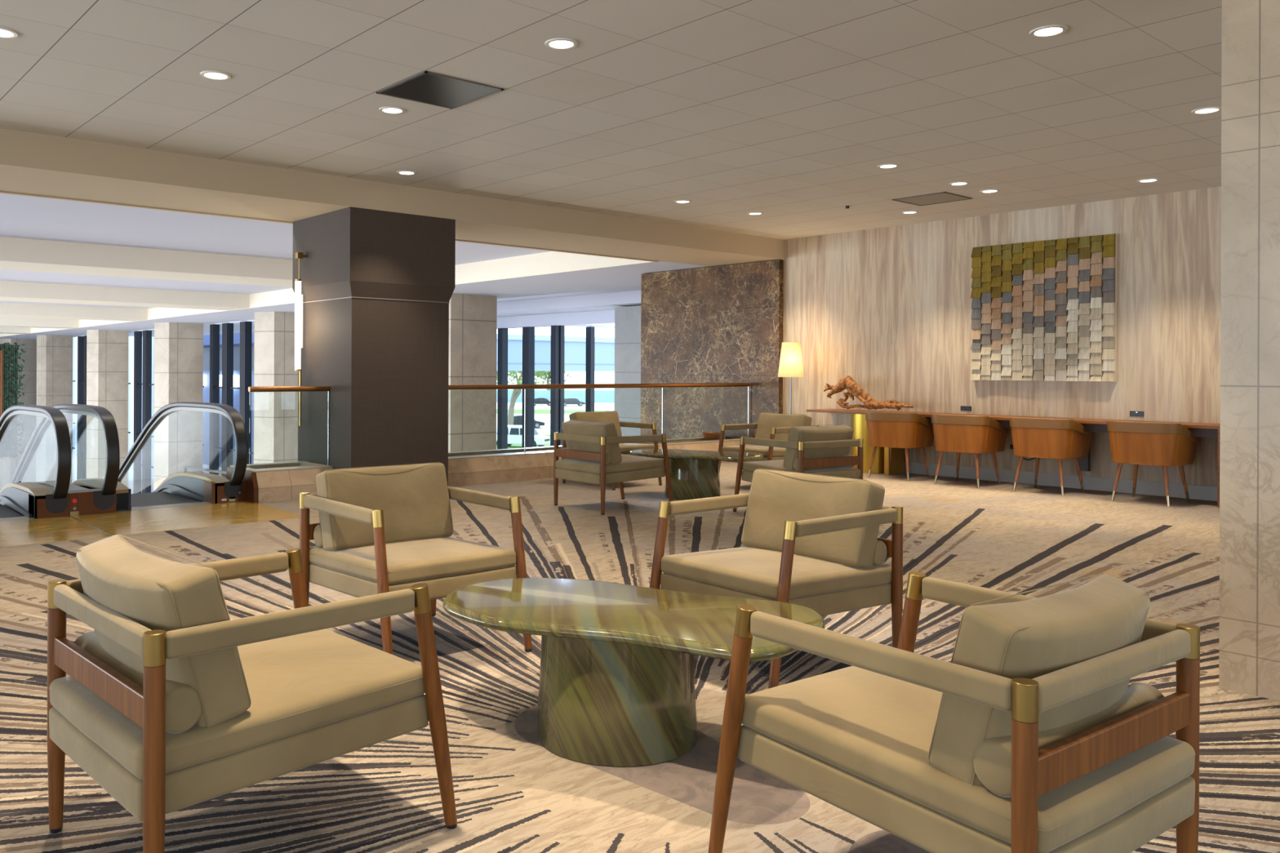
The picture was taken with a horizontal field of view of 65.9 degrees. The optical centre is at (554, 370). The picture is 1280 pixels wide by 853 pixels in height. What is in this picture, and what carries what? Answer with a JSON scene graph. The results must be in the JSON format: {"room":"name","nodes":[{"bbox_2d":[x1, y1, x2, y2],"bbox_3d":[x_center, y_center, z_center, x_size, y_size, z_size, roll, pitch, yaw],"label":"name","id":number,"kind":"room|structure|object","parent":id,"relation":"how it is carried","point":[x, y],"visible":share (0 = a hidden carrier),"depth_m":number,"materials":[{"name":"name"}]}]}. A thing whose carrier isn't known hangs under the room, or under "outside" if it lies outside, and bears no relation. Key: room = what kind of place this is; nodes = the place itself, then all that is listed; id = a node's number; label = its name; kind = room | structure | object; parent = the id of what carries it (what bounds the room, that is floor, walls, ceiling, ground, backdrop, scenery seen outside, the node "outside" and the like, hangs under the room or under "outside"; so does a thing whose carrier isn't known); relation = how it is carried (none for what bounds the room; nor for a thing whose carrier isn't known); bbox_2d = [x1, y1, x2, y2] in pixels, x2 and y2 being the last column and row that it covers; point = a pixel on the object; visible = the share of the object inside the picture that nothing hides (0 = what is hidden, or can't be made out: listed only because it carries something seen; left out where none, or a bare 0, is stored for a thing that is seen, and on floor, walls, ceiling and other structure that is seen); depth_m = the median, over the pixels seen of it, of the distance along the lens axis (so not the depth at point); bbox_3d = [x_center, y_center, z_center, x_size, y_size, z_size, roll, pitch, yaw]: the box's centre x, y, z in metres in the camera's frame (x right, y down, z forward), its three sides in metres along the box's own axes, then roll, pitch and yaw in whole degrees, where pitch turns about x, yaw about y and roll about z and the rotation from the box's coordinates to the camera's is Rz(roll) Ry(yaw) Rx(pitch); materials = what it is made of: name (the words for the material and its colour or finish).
{"room":"hotel lobby","nodes":[
{"label":"hotel lobby","id":0,"kind":"room"},
{"bbox_2d":[0,342,26,459],"bbox_3d":[-27.648,1.523,48.288,3.110,5.954,0.785,0,0,-40],"label":"plant","id":1,"kind":"object","parent":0,"point":[10,385],"visible":0.81,"depth_m":48.89,"materials":[{"name":"green plant"}]},
{"bbox_2d":[0,338,36,489],"bbox_3d":[-28.446,2.317,52.299,1.720,8.000,1.200,0,0,-40],"label":"column","id":2,"kind":"object","parent":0,"point":[7,467],"depth_m":51.93,"materials":[{"name":"stone"}]},
{"bbox_2d":[35,334,72,484],"bbox_3d":[-23.498,2.338,46.106,1.420,8.000,0.750,0,0,-40],"label":"column","id":3,"kind":"object","parent":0,"point":[46,460],"visible":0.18,"depth_m":45.76,"materials":[{"name":"stone"}]},
{"bbox_2d":[86,329,128,487],"bbox_3d":[-18.003,2.362,39.491,1.420,8.000,0.750,0,0,-40],"label":"column","id":4,"kind":"object","parent":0,"point":[107,350],"visible":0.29,"depth_m":39.16,"materials":[{"name":"stone"}]},
{"bbox_2d":[153,322,203,491],"bbox_3d":[-12.700,2.385,33.106,1.420,8.000,0.750,0,0,-40],"label":"column","id":5,"kind":"object","parent":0,"point":[178,346],"visible":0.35,"depth_m":32.78,"materials":[{"name":"stone"}]},
{"bbox_2d":[253,311,297,463],"bbox_3d":[-7.384,2.408,26.705,1.420,8.000,0.750,0,0,-40],"label":"column","id":6,"kind":"object","parent":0,"point":[275,413],"visible":0.29,"depth_m":26.31,"materials":[{"name":"stone"}]},
{"bbox_2d":[0,193,640,337],"bbox_3d":[-20.697,-2.060,28.060,36.000,0.180,50.370,0,0,-40],"label":"ceiling","id":7,"kind":"structure","parent":0,"point":[21,216],"depth_m":14.07,"materials":[{"name":"white paint"}]},
{"bbox_2d":[0,326,30,333],"bbox_3d":[-33.504,-1.893,35.552,25.870,0.425,1.520,0,0,-40],"label":"ceiling beam","id":8,"kind":"structure","parent":7,"relation":"attached to","point":[3,330],"depth_m":42.88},
{"bbox_2d":[0,316,79,328],"bbox_3d":[-28.392,-1.870,29.397,25.870,0.425,1.520,0,0,-40],"label":"ceiling beam","id":9,"kind":"structure","parent":7,"relation":"attached to","point":[7,322],"depth_m":36.29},
{"bbox_2d":[0,302,147,321],"bbox_3d":[-23.217,-1.848,23.166,25.870,0.425,1.520,0,0,-40],"label":"ceiling beam","id":10,"kind":"structure","parent":7,"relation":"attached to","point":[6,309],"depth_m":29.55,"materials":[{"name":"paint"}]},
{"bbox_2d":[0,280,249,310],"bbox_3d":[-18.106,-1.826,17.012,25.870,0.425,1.520,0,0,-40],"label":"ceiling beam","id":11,"kind":"structure","parent":7,"relation":"attached to","point":[10,291],"depth_m":22.85,"materials":[{"name":"paint"}]},
{"bbox_2d":[0,236,293,287],"bbox_3d":[-12.985,-1.804,10.846,25.870,0.425,1.550,0,0,-40],"label":"ceiling beam","id":12,"kind":"structure","parent":7,"relation":"attached to","point":[15,253],"depth_m":15.45,"materials":[{"name":"paint"}]},
{"bbox_2d":[0,261,712,339],"bbox_3d":[-10.595,-1.794,36.165,10.100,0.425,50.810,0,0,-40],"label":"ceiling","id":13,"kind":"structure","parent":0,"point":[630,275],"depth_m":23.22,"materials":[{"name":"white paint"}]},
{"bbox_2d":[9,333,26,404],"bbox_3d":[-24.416,-0.035,44.722,0.677,3.195,0.006,0,0,-40],"label":"curtain","id":14,"kind":"object","parent":13,"relation":"hanging from","point":[26,397],"depth_m":44.72,"materials":[{"name":"metal"}]},
{"bbox_2d":[24,334,49,359],"bbox_3d":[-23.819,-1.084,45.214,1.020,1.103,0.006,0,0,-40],"label":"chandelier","id":15,"kind":"object","parent":13,"relation":"hanging from","point":[24,335],"depth_m":45.21,"materials":[{"name":"metal"}]},
{"bbox_2d":[0,251,652,337],"bbox_3d":[-14.632,-1.783,33.098,0.030,0.380,50.370,0,0,-40],"label":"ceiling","id":16,"kind":"structure","parent":13,"relation":"attached to","point":[549,262],"depth_m":16.67,"materials":[{"name":"paint"}]},
{"bbox_2d":[292,206,455,485],"bbox_3d":[-1.884,2.444,10.121,1.190,7.975,1.245,0,0,-40],"label":"pillar","id":17,"kind":"structure","parent":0,"point":[384,363],"depth_m":9.66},
{"bbox_2d":[294,252,306,426],"bbox_3d":[-2.581,-0.311,9.961,0.102,1.760,0.129,0,0,26],"label":"wall light","id":18,"kind":"object","parent":17,"relation":"attached to","point":[298,296],"visible":0.98,"depth_m":9.92,"materials":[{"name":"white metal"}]},
{"bbox_2d":[302,296,449,302],"bbox_3d":[-1.871,-0.695,10.121,1.114,0.010,1.169,0,0,-40],"label":"trim","id":19,"kind":"structure","parent":17,"relation":"attached to","point":[349,296],"depth_m":9.66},
{"bbox_2d":[0,128,783,266],"bbox_3d":[-7.535,-1.980,5.421,27.320,0.825,1.260,0,0,-40],"label":"ceiling beam","id":20,"kind":"structure","parent":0,"point":[31,162],"depth_m":9.26,"materials":[{"name":"beige paint"}]},
{"bbox_2d":[0,191,658,262],"bbox_3d":[-8.513,-1.578,5.461,25.870,0.038,0.050,0,0,-40],"label":"trim","id":21,"kind":"structure","parent":20,"relation":"attached to","point":[1,192],"depth_m":9.73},
{"bbox_2d":[448,293,497,452],"bbox_3d":[-1.998,2.431,20.220,1.420,8.000,0.750,0,0,-40],"label":"column","id":22,"kind":"object","parent":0,"point":[473,318],"visible":0.12,"depth_m":20.00,"materials":[{"name":"stone"}]},
{"bbox_2d":[497,309,614,328],"bbox_3d":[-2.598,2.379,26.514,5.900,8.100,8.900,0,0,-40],"label":"lintel","id":23,"kind":"object","parent":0,"point":[602,317],"visible":0.07,"depth_m":27.44,"materials":[{"name":"white paint"}]},
{"bbox_2d":[497,325,559,448],"bbox_3d":[-1.547,2.553,29.552,0.220,7.760,5.170,0,0,-40],"label":"window","id":24,"kind":"structure","parent":23,"relation":"attached to","point":[528,332],"depth_m":28.54,"materials":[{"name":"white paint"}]},
{"bbox_2d":[559,324,614,445],"bbox_3d":[1.537,2.567,28.844,3.760,7.760,0.220,0,0,-40],"label":"window","id":25,"kind":"structure","parent":23,"relation":"attached to","point":[590,329],"depth_m":28.31,"materials":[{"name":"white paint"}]},
{"bbox_2d":[0,0,1222,239],"bbox_3d":[0.800,-1.854,2.192,18.020,0.100,14.360,0,0,-40],"label":"ceiling","id":26,"kind":"structure","parent":0,"point":[787,111],"depth_m":6.47,"materials":[{"name":"tile"}]},
{"bbox_2d":[0,26,18,38],"bbox_3d":[-2.983,-1.816,5.276,0.184,0.007,0.184,0,0,-40],"label":"recessed light","id":27,"kind":"object","parent":26,"relation":"in","point":[5,33],"visible":1,"depth_m":5.29,"materials":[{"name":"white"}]},
{"bbox_2d":[200,70,231,79],"bbox_3d":[-2.082,-1.812,6.038,0.184,0.007,0.184,0,0,-40],"label":"recessed light","id":28,"kind":"object","parent":26,"relation":"in","point":[211,74],"visible":1,"depth_m":6.03,"materials":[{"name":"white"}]},
{"bbox_2d":[378,106,405,114],"bbox_3d":[-1.128,-1.808,6.830,0.184,0.007,0.184,0,0,-40],"label":"recessed light","id":29,"kind":"object","parent":26,"relation":"in","point":[387,109],"visible":1,"depth_m":6.82,"materials":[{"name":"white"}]},
{"bbox_2d":[376,71,503,108],"bbox_3d":[-0.743,-1.806,6.351,0.590,0.008,0.600,0,0,-40],"label":"ceiling vent","id":30,"kind":"object","parent":26,"relation":"in","point":[428,87],"visible":1,"depth_m":6.33,"materials":[{"name":"metal"}]},
{"bbox_2d":[544,37,577,49],"bbox_3d":[0.038,-1.803,5.426,0.184,0.007,0.184,0,0,-40],"label":"recessed light","id":31,"kind":"object","parent":26,"relation":"in","point":[558,43],"visible":1,"depth_m":5.42,"materials":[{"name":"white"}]},
{"bbox_2d":[892,191,972,205],"bbox_3d":[3.940,-1.786,10.243,0.560,0.008,0.585,0,0,-40],"label":"ceiling vent","id":32,"kind":"object","parent":26,"relation":"in","point":[943,197],"visible":1,"depth_m":10.22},
{"bbox_2d":[1029,24,1067,37],"bbox_3d":[2.612,-1.792,5.191,0.184,0.007,0.184,0,0,-40],"label":"recessed light","id":33,"kind":"object","parent":26,"relation":"in","point":[1051,30],"visible":1,"depth_m":5.18,"materials":[{"name":"white"}]},
{"bbox_2d":[1191,106,1221,114],"bbox_3d":[4.481,-1.784,6.744,0.184,0.007,0.184,0,0,-40],"label":"recessed light","id":34,"kind":"object","parent":26,"relation":"in","point":[1205,110],"visible":0.96,"depth_m":6.74,"materials":[{"name":"white"}]},
{"bbox_2d":[614,305,640,436],"bbox_3d":[2.269,2.450,24.239,1.320,8.000,0.920,0,0,-40],"label":"column","id":35,"kind":"object","parent":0,"point":[627,318],"visible":0.07,"depth_m":23.80,"materials":[{"name":"stone"}]},
{"bbox_2d":[0,462,1279,852],"bbox_3d":[0.720,1.442,2.507,18.320,0.402,14.930,0,0,-40],"label":"floor","id":36,"kind":"structure","parent":0,"point":[513,794],"depth_m":3.91,"materials":[{"name":"carpet"}]},
{"bbox_2d":[0,501,209,521],"bbox_3d":[-4.411,1.419,8.074,3.140,0.403,0.190,0,0,-40],"label":"trim","id":37,"kind":"structure","parent":36,"relation":"attached to","point":[15,518],"depth_m":8.75,"materials":[{"name":"wood"}]},
{"bbox_2d":[47,533,457,852],"bbox_3d":[-0.811,0.844,2.642,0.846,0.789,0.736,0,0,-43],"label":"armchair","id":38,"kind":"object","parent":36,"relation":"on","point":[172,703],"visible":1,"depth_m":2.36,"materials":[{"name":"brown wood"}]},
{"bbox_2d":[75,534,251,727],"bbox_3d":[-1.010,0.643,2.458,0.242,0.384,0.646,0,0,-43],"label":"cushion","id":39,"kind":"object","parent":38,"relation":"on","point":[140,592],"depth_m":2.26,"materials":[{"name":"beige fabric"}]},
{"bbox_2d":[49,629,425,779],"bbox_3d":[-0.837,0.844,2.619,0.778,0.109,0.663,0,0,-43],"label":"seat cushion","id":40,"kind":"object","parent":38,"relation":"on","point":[315,687],"depth_m":2.43,"materials":[{"name":"beige fabric"}]},
{"bbox_2d":[226,461,332,503],"bbox_3d":[-2.671,1.255,9.576,0.815,0.647,0.700,0,0,-40],"label":"wall","id":41,"kind":"structure","parent":36,"relation":"attached to","point":[265,482],"depth_m":9.27,"materials":[{"name":"stone"}]},
{"bbox_2d":[248,386,329,465],"bbox_3d":[-2.534,0.545,9.414,0.814,0.784,0.052,0,0,-40],"label":"glass railing","id":42,"kind":"object","parent":41,"relation":"on","point":[260,388],"visible":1,"depth_m":9.45,"materials":[{"name":"brown metal"}]},
{"bbox_2d":[299,462,532,654],"bbox_3d":[-0.637,0.845,4.431,0.736,0.789,0.846,0,0,-39],"label":"armchair","id":43,"kind":"object","parent":36,"relation":"on","point":[388,528],"visible":0.97,"depth_m":4.41,"materials":[{"name":"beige fabric"}]},
{"bbox_2d":[315,462,453,551],"bbox_3d":[-0.805,0.644,4.643,0.646,0.384,0.242,0,0,-39],"label":"cushion","id":44,"kind":"object","parent":43,"relation":"on","point":[414,500],"depth_m":4.59,"materials":[{"name":"beige fabric"}]},
{"bbox_2d":[309,537,515,585],"bbox_3d":[-0.658,0.845,4.458,0.663,0.109,0.778,0,0,-39],"label":"seat cushion","id":45,"kind":"object","parent":43,"relation":"on","point":[411,561],"depth_m":4.25,"materials":[{"name":"beige fabric"}]},
{"bbox_2d":[562,410,662,490],"bbox_3d":[0.623,0.850,10.703,0.736,0.789,0.846,0,0,-40],"label":"armchair","id":46,"kind":"object","parent":36,"relation":"on","point":[606,416],"visible":0.33,"depth_m":10.77,"materials":[{"name":"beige fabric"}]},
{"bbox_2d":[568,410,622,436],"bbox_3d":[0.450,0.649,10.911,0.646,0.384,0.242,0,0,-40],"label":"cushion","id":47,"kind":"object","parent":46,"relation":"on","point":[606,416],"depth_m":10.93,"materials":[{"name":"beige fabric"}]},
{"bbox_2d":[618,443,654,453],"bbox_3d":[0.601,0.851,10.729,0.663,0.109,0.778,0,0,-40],"label":"seat cushion","id":48,"kind":"object","parent":46,"relation":"on","point":[625,448],"depth_m":10.47,"materials":[{"name":"beige fabric"}]},
{"bbox_2d":[553,419,672,515],"bbox_3d":[0.534,0.850,8.957,0.846,0.789,0.736,0,0,-36],"label":"armchair","id":49,"kind":"object","parent":36,"relation":"on","point":[592,454],"visible":1,"depth_m":8.69,"materials":[{"name":"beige fabric"}]},
{"bbox_2d":[562,419,622,464],"bbox_3d":[0.315,0.649,8.799,0.242,0.384,0.646,0,0,-36],"label":"cushion","id":50,"kind":"object","parent":49,"relation":"on","point":[584,440],"depth_m":8.64,"materials":[{"name":"beige fabric"}]},
{"bbox_2d":[555,453,664,474],"bbox_3d":[0.506,0.850,8.937,0.778,0.109,0.663,0,0,-36],"label":"seat cushion","id":51,"kind":"object","parent":49,"relation":"on","point":[626,464],"depth_m":8.72,"materials":[{"name":"beige fabric"}]},
{"bbox_2d":[442,577,825,767],"bbox_3d":[0.235,1.025,3.369,1.323,0.432,0.717,0,0,24],"label":"coffee table","id":52,"kind":"object","parent":36,"relation":"on","point":[616,689],"visible":0.94,"depth_m":3.13,"materials":[{"name":"green stone"}]},
{"bbox_2d":[629,448,764,500],"bbox_3d":[1.381,1.030,9.690,1.323,0.432,0.717,0,0,24],"label":"coffee table","id":53,"kind":"object","parent":36,"relation":"on","point":[694,474],"visible":0.87,"depth_m":9.43,"materials":[{"name":"green stone"}]},
{"bbox_2d":[718,412,819,472],"bbox_3d":[2.254,0.858,10.419,0.846,0.789,0.736,0,0,-37],"label":"armchair","id":54,"kind":"object","parent":36,"relation":"on","point":[773,426],"visible":0.52,"depth_m":10.46,"materials":[{"name":"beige fabric"}]},
{"bbox_2d":[721,444,786,457],"bbox_3d":[2.282,0.858,10.439,0.778,0.109,0.663,0,0,-37],"label":"seat cushion","id":55,"kind":"object","parent":54,"relation":"on","point":[767,451],"depth_m":10.10,"materials":[{"name":"beige fabric"}]},
{"bbox_2d":[755,413,811,440],"bbox_3d":[2.472,0.658,10.581,0.242,0.384,0.646,0,0,-37],"label":"cushion","id":56,"kind":"object","parent":54,"relation":"on","point":[766,420],"depth_m":10.58,"materials":[{"name":"beige fabric"}]},
{"bbox_2d":[649,468,902,688],"bbox_3d":[0.928,0.852,4.189,0.846,0.789,0.736,0,0,-37],"label":"armchair","id":57,"kind":"object","parent":36,"relation":"on","point":[812,541],"visible":0.94,"depth_m":4.13,"materials":[{"name":"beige fabric"}]},
{"bbox_2d":[661,546,891,599],"bbox_3d":[0.956,0.852,4.210,0.778,0.109,0.663,0,0,-37],"label":"seat cushion","id":58,"kind":"object","parent":57,"relation":"on","point":[743,572],"depth_m":4.03,"materials":[{"name":"beige fabric"}]},
{"bbox_2d":[741,469,884,568],"bbox_3d":[1.145,0.652,4.353,0.242,0.384,0.646,0,0,-37],"label":"cushion","id":59,"kind":"object","parent":57,"relation":"on","point":[775,497],"depth_m":4.27,"materials":[{"name":"beige fabric"}]},
{"bbox_2d":[777,342,804,414],"bbox_3d":[3.101,0.443,12.886,0.336,1.620,0.336,0,0,-40],"label":"floor lamp","id":60,"kind":"object","parent":36,"relation":"on","point":[790,366],"visible":0.76,"depth_m":12.77,"materials":[{"name":"fabric"}]},
{"bbox_2d":[733,424,862,511],"bbox_3d":[2.096,0.857,8.486,0.736,0.789,0.847,0,0,-31],"label":"armchair","id":61,"kind":"object","parent":36,"relation":"on","point":[819,450],"visible":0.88,"depth_m":8.18,"materials":[{"name":"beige fabric"}]},
{"bbox_2d":[742,459,860,478],"bbox_3d":[2.114,0.857,8.456,0.663,0.109,0.778,0,0,-31],"label":"seat cushion","id":62,"kind":"object","parent":61,"relation":"on","point":[834,469],"depth_m":8.22,"materials":[{"name":"beige fabric"}]},
{"bbox_2d":[782,424,853,470],"bbox_3d":[2.236,0.657,8.253,0.646,0.384,0.242,0,0,-31],"label":"cushion","id":63,"kind":"object","parent":61,"relation":"on","point":[823,447],"depth_m":8.12,"materials":[{"name":"beige fabric"}]},
{"bbox_2d":[865,411,933,481],"bbox_3d":[4.023,0.871,11.481,0.614,0.777,0.637,0,0,-45],"label":"tub chair","id":64,"kind":"object","parent":36,"relation":"on","point":[906,431],"visible":0.98,"depth_m":11.26,"materials":[{"name":"brown wood"}]},
{"bbox_2d":[708,571,1199,852],"bbox_3d":[0.918,0.857,2.330,0.736,0.779,0.846,0,0,-36],"label":"armchair","id":65,"kind":"object","parent":36,"relation":"on","point":[1034,736],"visible":1,"depth_m":2.04,"materials":[{"name":"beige fabric"}]},
{"bbox_2d":[742,666,1195,852],"bbox_3d":[0.938,0.852,2.302,0.663,0.109,0.778,0,0,-36],"label":"seat cushion","id":66,"kind":"object","parent":65,"relation":"on","point":[864,733],"depth_m":2.10,"materials":[{"name":"beige fabric"}]},
{"bbox_2d":[928,573,1150,785],"bbox_3d":[1.063,0.662,2.100,0.588,0.384,0.223,0,0,-36],"label":"cushion","id":67,"kind":"object","parent":65,"relation":"on","point":[1105,616],"depth_m":1.96,"materials":[{"name":"beige fabric"}]},
{"bbox_2d":[931,413,1008,488],"bbox_3d":[4.552,0.873,10.829,0.614,0.777,0.637,0,0,-42],"label":"tub chair","id":68,"kind":"object","parent":36,"relation":"on","point":[958,433],"visible":1,"depth_m":10.62,"materials":[{"name":"brown wood"}]},
{"bbox_2d":[806,408,1220,507],"bbox_3d":[4.891,0.885,10.945,0.518,0.752,4.615,0,0,-40],"label":"desk","id":69,"kind":"object","parent":36,"relation":"on","point":[881,464],"visible":0.31,"depth_m":11.82,"materials":[{"name":"brown wood"}]},
{"bbox_2d":[823,375,913,410],"bbox_3d":[3.865,0.280,12.132,0.170,0.423,1.239,0,0,-40],"label":"driftwood sculpture","id":70,"kind":"object","parent":69,"relation":"on","point":[847,383],"visible":1,"depth_m":12.20,"materials":[{"name":"wood"}]},
{"bbox_2d":[1078,444,1090,471],"bbox_3d":[5.606,0.844,10.392,0.050,0.440,0.100,0,0,-40],"label":"duct","id":71,"kind":"object","parent":69,"relation":"attached to","point":[1084,462],"visible":0.29,"depth_m":10.36,"materials":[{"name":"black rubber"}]},
{"bbox_2d":[1009,417,1093,496],"bbox_3d":[5.120,0.876,10.176,0.614,0.777,0.637,0,0,-41],"label":"tub chair","id":72,"kind":"object","parent":36,"relation":"on","point":[1060,439],"visible":1,"depth_m":9.97,"materials":[{"name":"brown wood"}]},
{"bbox_2d":[1106,420,1199,506],"bbox_3d":[5.743,0.878,9.465,0.614,0.777,0.637,0,0,-40],"label":"tub chair","id":73,"kind":"object","parent":36,"relation":"on","point":[1164,445],"visible":1,"depth_m":9.27,"materials":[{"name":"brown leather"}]},
{"bbox_2d":[1218,0,1279,701],"bbox_3d":[3.850,-0.267,3.262,1.110,3.047,2.500,0,0,-40],"label":"column","id":74,"kind":"structure","parent":36,"relation":"on","point":[1249,634],"depth_m":3.79,"materials":[{"name":"beige stone"}]},
{"bbox_2d":[640,259,783,439],"bbox_3d":[2.353,2.468,14.567,0.390,7.965,2.668,0,0,-40],"label":"wall","id":75,"kind":"structure","parent":0,"point":[722,323],"depth_m":14.37,"materials":[{"name":"stone"}]},
{"bbox_2d":[448,436,751,486],"bbox_3d":[0.548,1.269,12.250,5.355,0.647,0.700,0,0,-40],"label":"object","id":76,"kind":"structure","parent":75,"relation":"attached to","point":[473,469],"depth_m":11.07,"materials":[{"name":"stone"}]},
{"bbox_2d":[448,382,750,457],"bbox_3d":[0.675,0.559,12.080,5.329,0.784,0.052,0,0,-40],"label":"glass railing","id":77,"kind":"object","parent":76,"relation":"on","point":[524,387],"visible":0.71,"depth_m":11.86,"materials":[{"name":"brown metal"}]},
{"bbox_3d":[0.514,1.017,12.304,5.370,0.069,0.327,0,0,-40],"label":"pebbles","id":78,"kind":"object","parent":76,"relation":"in","visible":0},
{"bbox_2d":[702,431,719,440],"bbox_3d":[2.208,0.930,13.693,0.310,0.120,0.310,0,0,-40],"label":"wooden bowl","id":79,"kind":"object","parent":78,"relation":"on","point":[708,435],"visible":0.73,"depth_m":13.60,"materials":[{"name":"brown wood"}]},
{"bbox_2d":[782,186,1221,486],"bbox_3d":[7.834,-0.300,8.052,0.300,3.147,14.380,0,0,-40],"label":"wall","id":80,"kind":"structure","parent":0,"point":[889,309],"depth_m":11.17,"materials":[{"name":"wood"}]},
{"bbox_2d":[970,233,1117,382],"bbox_3d":[5.323,-0.652,10.769,0.093,1.535,1.535,0,0,-40],"label":"wall art","id":81,"kind":"object","parent":80,"relation":"attached to","point":[1046,310],"visible":1,"depth_m":10.69,"materials":[{"name":"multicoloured wood"}]},
{"bbox_2d":[903,461,1217,501],"bbox_3d":[7.713,1.203,7.944,0.015,0.140,14.360,0,0,-40],"label":"baseboard","id":82,"kind":"structure","parent":80,"relation":"attached to","point":[1096,483],"depth_m":10.53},
{"bbox_3d":[-21.206,6.498,27.064,34.000,0.300,51.300,0,0,-40],"label":"floor","id":83,"kind":"structure","parent":0,"visible":0},
{"bbox_2d":[0,404,79,519],"bbox_3d":[-8.247,3.703,12.054,1.680,6.802,11.536,0,0,-40],"label":"escalator","id":84,"kind":"object","parent":83,"relation":"on","point":[29,500],"visible":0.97,"depth_m":8.23,"materials":[{"name":"black rubber"}]},
{"bbox_2d":[76,331,131,479],"bbox_3d":[-19.989,2.353,43.431,0.220,8.000,7.850,0,0,-40],"label":"window","id":85,"kind":"structure","parent":83,"relation":"on","point":[82,340],"depth_m":46.06,"materials":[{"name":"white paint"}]},
{"bbox_2d":[9,401,247,515],"bbox_3d":[-7.031,3.708,13.064,1.480,6.802,11.536,0,0,-40],"label":"escalator","id":86,"kind":"object","parent":83,"relation":"on","point":[108,494],"visible":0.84,"depth_m":9.13,"materials":[{"name":"black rubber"}]},
{"bbox_2d":[133,324,204,493],"bbox_3d":[-14.590,2.377,36.931,0.220,8.000,7.550,0,0,-40],"label":"window","id":87,"kind":"structure","parent":83,"relation":"on","point":[143,384],"depth_m":38.74,"materials":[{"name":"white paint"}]},
{"bbox_2d":[183,466,226,478],"bbox_3d":[-11.223,4.782,31.644,2.680,3.220,0.082,0,0,40],"label":"screen","id":88,"kind":"object","parent":83,"relation":"on","point":[185,468],"visible":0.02,"depth_m":31.64,"materials":[{"name":"black rubber"}]},
{"bbox_2d":[208,320,253,478],"bbox_3d":[-9.271,2.400,30.526,0.220,8.000,7.600,0,0,-40],"label":"window","id":89,"kind":"structure","parent":83,"relation":"on","point":[246,326],"depth_m":32.18,"materials":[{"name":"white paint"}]},
{"label":"outside","id":90,"kind":"structure","parent":0,"visible":0},
{"bbox_2d":[71,381,614,493],"bbox_3d":[1.394,6.546,280.015,480.000,0.300,411.000,0,0,-40],"label":"ground","id":91,"kind":"structure","parent":90,"point":[544,429],"depth_m":158.07,"materials":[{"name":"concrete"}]},
{"bbox_2d":[72,336,154,475],"bbox_3d":[-28.403,1.767,64.161,0.300,9.000,25.000,0,0,-40],"label":"building","id":92,"kind":"structure","parent":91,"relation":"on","point":[131,339],"depth_m":61.94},
{"bbox_2d":[202,331,253,467],"bbox_3d":[-26.843,1.949,71.047,4.500,8.650,56.400,0,0,-40],"label":"building","id":93,"kind":"structure","parent":91,"relation":"on","point":[206,438],"depth_m":62.89,"materials":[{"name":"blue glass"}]},
{"bbox_2d":[219,374,235,386],"bbox_3d":[-20.841,0.700,62.379,0.250,0.800,2.600,0,0,-40],"label":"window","id":94,"kind":"structure","parent":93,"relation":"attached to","point":[220,375],"depth_m":62.28,"materials":[{"name":"glass"}]},
{"bbox_2d":[496,434,550,448],"bbox_3d":[2.676,6.372,86.741,35.000,0.060,30.000,0,0,-40],"label":"grass","id":95,"kind":"structure","parent":91,"relation":"on","point":[513,446],"depth_m":81.86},
{"bbox_2d":[496,425,550,447],"bbox_3d":[-2.762,5.441,80.779,4.740,1.745,1.880,0,0,22],"label":"car","id":96,"kind":"object","parent":95,"relation":"on","point":[514,432],"visible":0.47,"depth_m":79.98,"materials":[{"name":"white paint"}]},
{"bbox_2d":[507,370,546,425],"bbox_3d":[-2.447,2.070,98.549,6.581,8.724,7.496,0,0,-40],"label":"tree","id":97,"kind":"object","parent":91,"relation":"on","point":[516,393],"visible":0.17,"depth_m":98.02,"materials":[{"name":"green plant"}]},
{"bbox_2d":[513,414,545,428],"bbox_3d":[-3.472,5.662,108.404,4.740,1.415,1.880,0,0,-10],"label":"car","id":98,"kind":"object","parent":91,"relation":"on","point":[517,419],"visible":0.39,"depth_m":107.47,"materials":[{"name":"black paint"}]},
{"bbox_2d":[534,397,550,405],"bbox_3d":[-2.322,5.667,176.824,4.740,1.415,1.880,0,0,-8],"label":"car","id":99,"kind":"object","parent":91,"relation":"on","point":[538,400],"visible":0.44,"depth_m":175.94,"materials":[{"name":"black paint"}]},
{"bbox_2d":[496,408,605,413],"bbox_3d":[-3.616,6.344,153.010,22.000,0.060,24.000,0,0,-40],"label":"grass","id":100,"kind":"structure","parent":91,"relation":"on","point":[516,411],"depth_m":152.54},
{"bbox_2d":[535,370,571,390],"bbox_3d":[-0.596,-0.638,214.798,11.883,14.214,13.435,0,0,-40],"label":"tree","id":101,"kind":"object","parent":91,"relation":"on","point":[548,377],"visible":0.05,"depth_m":214.35,"materials":[{"name":"green plant"}]},
{"bbox_2d":[496,333,614,371],"bbox_3d":[18.869,2.367,69.613,82.000,8.210,3.220,0,0,-40],"label":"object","id":102,"kind":"object","parent":91,"relation":"on","point":[575,353],"visible":0.02,"depth_m":52.58,"materials":[{"name":"blue paint"}]},
{"bbox_2d":[496,390,614,402],"bbox_3d":[3.883,5.057,195.734,80.000,2.700,0.403,0,0,-2],"label":"fence","id":103,"kind":"object","parent":91,"relation":"on","point":[600,396],"visible":0.02,"depth_m":195.65,"materials":[{"name":"white paint"}]},
{"bbox_2d":[564,398,585,406],"bbox_3d":[3.157,5.691,176.175,4.740,1.415,1.880,0,0,-8],"label":"car","id":104,"kind":"object","parent":91,"relation":"on","point":[566,401],"visible":0.66,"depth_m":175.29,"materials":[{"name":"black paint"}]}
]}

